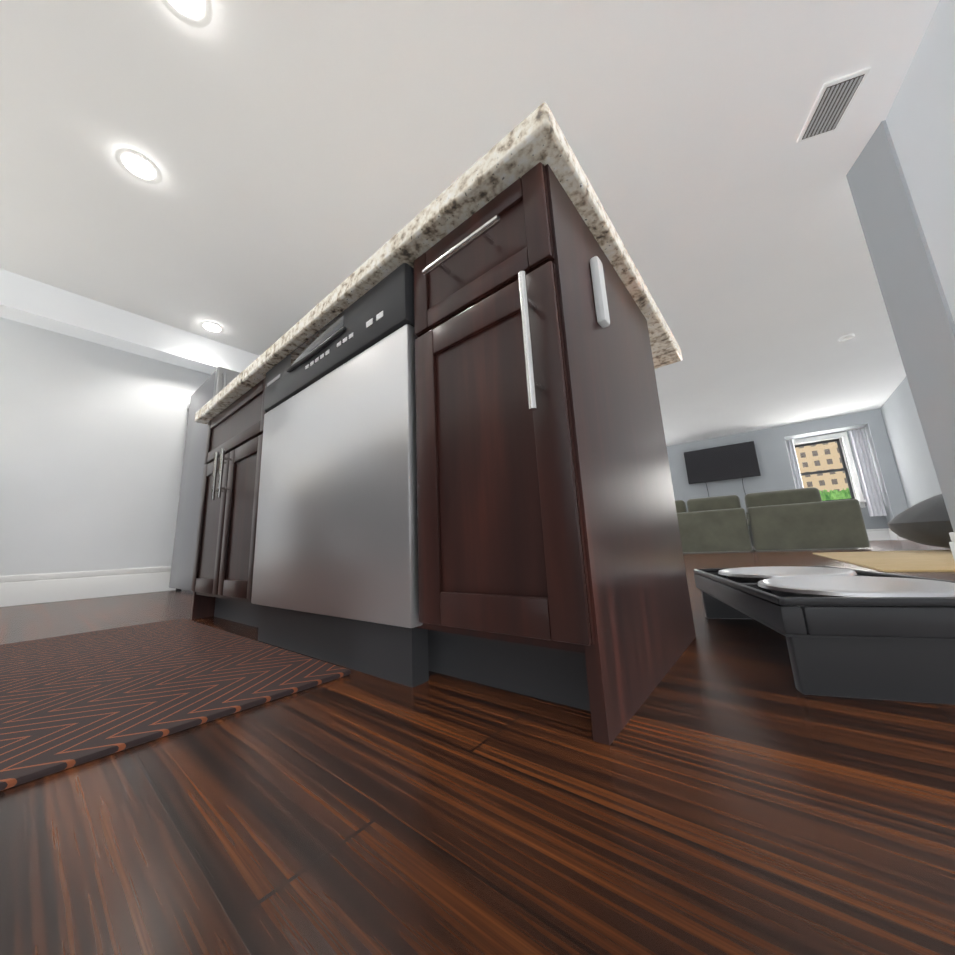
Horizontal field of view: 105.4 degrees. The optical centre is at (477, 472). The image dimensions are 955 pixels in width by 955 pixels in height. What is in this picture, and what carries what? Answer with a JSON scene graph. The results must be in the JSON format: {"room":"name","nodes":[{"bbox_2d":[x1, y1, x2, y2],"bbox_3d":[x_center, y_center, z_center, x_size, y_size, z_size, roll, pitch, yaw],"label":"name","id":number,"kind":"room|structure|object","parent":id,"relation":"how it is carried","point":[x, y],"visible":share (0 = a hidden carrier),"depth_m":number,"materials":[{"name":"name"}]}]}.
{"room":"kitchen","nodes":[
{"label":"kitchen","id":0,"kind":"room"},
{"bbox_2d":[0,317,210,575],"bbox_3d":[-1.404,0.152,4.975,0.200,2.280,14.400,-12,-14,38],"label":"wall","id":1,"kind":"structure","parent":0,"point":[92,441],"depth_m":2.83,"materials":[{"name":"paint"}]},
{"bbox_2d":[0,566,175,606],"bbox_3d":[-0.123,1.156,5.000,1.422,0.200,10.090,-12,-14,38],"label":"baseboard","id":2,"kind":"structure","parent":1,"relation":"attached to","point":[15,590],"depth_m":2.69,"materials":[{"name":"white wood"}]},
{"bbox_2d":[0,269,258,374],"bbox_3d":[-2.980,-1.194,3.021,0.210,0.260,2.870,-12,-14,38],"label":"soffit","id":3,"kind":"structure","parent":0,"point":[28,301],"depth_m":2.92,"materials":[{"name":"paint"}]},
{"bbox_2d":[0,0,939,445],"bbox_3d":[1.428,-1.541,3.282,7.600,0.100,15.000,-12,-14,38],"label":"ceiling","id":4,"kind":"structure","parent":0,"point":[304,156],"depth_m":1.90,"materials":[{"name":"paint"}]},
{"bbox_2d":[115,148,162,183],"bbox_3d":[-1.764,-1.602,1.898,0.184,0.018,0.184,-12,-14,38],"label":"recessed light","id":5,"kind":"object","parent":4,"relation":"in","point":[138,165],"visible":0.98,"depth_m":1.89,"materials":[{"name":"white plastic"}]},
{"bbox_2d":[161,0,212,27],"bbox_3d":[-1.075,-1.751,1.322,0.184,0.018,0.184,-12,-14,38],"label":"recessed light","id":6,"kind":"object","parent":4,"relation":"in","point":[196,13],"visible":1,"depth_m":1.36,"materials":[{"name":"white plastic"}]},
{"bbox_2d":[199,320,224,332],"bbox_3d":[-2.366,-1.303,3.242,0.184,0.018,0.184,-12,-14,38],"label":"recessed light","id":7,"kind":"object","parent":4,"relation":"in","point":[211,326],"visible":0.98,"depth_m":3.23,"materials":[{"name":"white plastic"}]},
{"bbox_2d":[797,67,870,142],"bbox_3d":[1.740,-1.796,1.791,0.170,0.016,0.270,-7,-12,19],"label":"ceiling vent","id":8,"kind":"object","parent":4,"relation":"in","point":[833,102],"visible":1,"depth_m":1.77,"materials":[{"name":"white plastic"}]},
{"bbox_2d":[838,334,854,342],"bbox_3d":[4.020,-1.463,3.957,0.130,0.036,0.130,-12,-14,38],"label":"smoke detector","id":9,"kind":"object","parent":4,"relation":"attached to","point":[846,338],"visible":1,"depth_m":3.94,"materials":[{"name":"white plastic"}]},
{"bbox_2d":[0,540,954,954],"bbox_3d":[1.542,0.790,2.814,7.600,0.100,15.000,-12,-14,38],"label":"floor","id":10,"kind":"structure","parent":0,"point":[730,790],"depth_m":0.33,"materials":[{"name":"brown wood"}]},
{"bbox_2d":[0,618,350,790],"bbox_3d":[-1.003,0.457,0.811,1.250,0.010,0.830,-12,-14,38],"label":"kitchen mat","id":11,"kind":"object","parent":10,"relation":"on","point":[69,701],"visible":0.96,"depth_m":0.70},
{"bbox_2d":[169,367,239,590],"bbox_3d":[-2.059,0.104,3.227,0.857,1.750,0.750,-12,-14,38],"label":"fridge","id":12,"kind":"object","parent":10,"relation":"on","point":[218,380],"visible":0.21,"depth_m":2.96,"materials":[{"name":"grey metal"}]},
{"bbox_2d":[191,106,695,745],"bbox_3d":[-0.368,0.080,1.275,1.798,0.868,0.648,-12,-14,38],"label":"kitchen island","id":13,"kind":"object","parent":10,"relation":"on","point":[435,438],"depth_m":0.69,"materials":[{"name":"brown wood"}]},
{"bbox_2d":[195,102,682,413],"bbox_3d":[-0.284,-0.344,1.507,1.840,0.047,1.010,-12,-14,38],"label":"island countertop","id":14,"kind":"structure","parent":13,"relation":"on","point":[674,354],"depth_m":0.79,"materials":[{"name":"beige stone"}]},
{"bbox_2d":[675,487,869,552],"bbox_3d":[3.525,0.717,5.186,2.600,0.760,1.024,-10,-13,32],"label":"sofa","id":15,"kind":"object","parent":10,"relation":"on","point":[801,519],"visible":0.69,"depth_m":4.58,"materials":[{"name":"fabric"}]},
{"bbox_2d":[693,566,954,704],"bbox_3d":[0.739,0.297,0.792,0.340,0.145,0.620,-7,-12,19],"label":"pet feeder","id":16,"kind":"object","parent":10,"relation":"on","point":[853,633],"visible":1,"depth_m":0.55,"materials":[{"name":"black plastic"}]},
{"bbox_2d":[812,550,954,571],"bbox_3d":[3.269,0.594,2.546,1.100,0.012,2.150,-10,-14,33],"label":"area rug","id":17,"kind":"object","parent":10,"relation":"on","point":[918,561],"visible":0.98,"depth_m":2.50,"materials":[{"name":"beige carpet"}]},
{"bbox_2d":[887,494,952,547],"bbox_3d":[4.186,0.404,3.140,0.847,0.496,0.882,-12,-14,38],"label":"bean bag","id":18,"kind":"object","parent":17,"relation":"on","point":[926,522],"visible":0.81,"depth_m":3.13,"materials":[{"name":"grey fabric"}]},
{"bbox_2d":[666,408,907,538],"bbox_3d":[5.058,0.440,7.989,6.800,2.280,0.520,-11,-14,35],"label":"wall","id":19,"kind":"structure","parent":0,"point":[773,460],"depth_m":7.11,"materials":[{"name":"paint"}]},
{"bbox_2d":[684,441,760,483],"bbox_3d":[5.120,-0.197,7.671,1.260,0.724,0.080,-11,-14,35],"label":"television","id":20,"kind":"object","parent":19,"relation":"attached to","point":[729,462],"depth_m":7.62,"materials":[{"name":"black plastic"}]},
{"bbox_2d":[785,439,803,488],"bbox_3d":[6.245,0.080,7.092,0.171,1.520,0.076,-12,-14,38],"label":"curtain","id":21,"kind":"object","parent":19,"relation":"hanging from","point":[794,465],"visible":0.62,"depth_m":7.14,"materials":[{"name":"white fabric"}]},
{"bbox_2d":[785,432,865,507],"bbox_3d":[6.692,-0.001,7.069,0.990,1.445,0.250,-11,-14,35],"label":"window","id":22,"kind":"structure","parent":19,"relation":"in","point":[837,437],"depth_m":6.97,"materials":[{"name":"grey"}]},
{"bbox_2d":[845,427,886,516],"bbox_3d":[6.992,-0.029,6.530,0.270,1.600,0.075,-11,-14,35],"label":"curtain","id":23,"kind":"object","parent":19,"relation":"hanging from","point":[867,475],"visible":1,"depth_m":6.53,"materials":[{"name":"white fabric"}]},
{"bbox_2d":[866,528,906,540],"bbox_3d":[4.993,1.463,7.780,5.820,0.200,0.422,-11,-14,35],"label":"baseboard","id":24,"kind":"structure","parent":19,"relation":"attached to","point":[882,534],"depth_m":6.45,"materials":[{"name":"white wood"}]},
{"bbox_2d":[846,120,954,531],"bbox_3d":[2.720,-0.727,1.599,1.150,2.280,0.300,-7,-12,19],"label":"wall","id":25,"kind":"structure","parent":0,"point":[918,310],"depth_m":1.81,"materials":[{"name":"paint"}]},
{"bbox_2d":[880,376,941,507],"bbox_3d":[5.532,-0.369,4.071,0.220,2.280,7.100,-12,-14,38],"label":"wall","id":26,"kind":"structure","parent":0,"point":[911,455],"depth_m":5.46,"materials":[{"name":"paint"}]},
{"bbox_2d":[886,0,954,322],"bbox_3d":[0.453,-1.226,-1.445,0.300,2.280,7.200,-9,-13,30],"label":"wall","id":27,"kind":"structure","parent":0,"point":[920,120],"depth_m":1.60,"materials":[{"name":"paint"}]},
{"bbox_3d":[2.344,-0.675,1.765,0.381,2.280,0.359,-12,-14,38],"label":"wall","id":28,"kind":"structure","parent":0,"visible":0},
{"bbox_2d":[949,532,954,560],"bbox_3d":[2.237,0.359,1.597,0.022,0.200,0.279,-5,-12,13],"label":"baseboard","id":29,"kind":"structure","parent":28,"relation":"attached to","point":[952,538],"depth_m":1.73,"materials":[{"name":"white wood"}]},
{"label":"outside","id":30,"kind":"structure","parent":0,"visible":0},
{"bbox_2d":[795,442,850,500],"bbox_3d":[6.814,0.005,7.241,1.280,1.810,0.010,-11,-14,35],"label":"view","id":31,"kind":"structure","parent":30,"point":[829,495],"depth_m":7.20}
]}

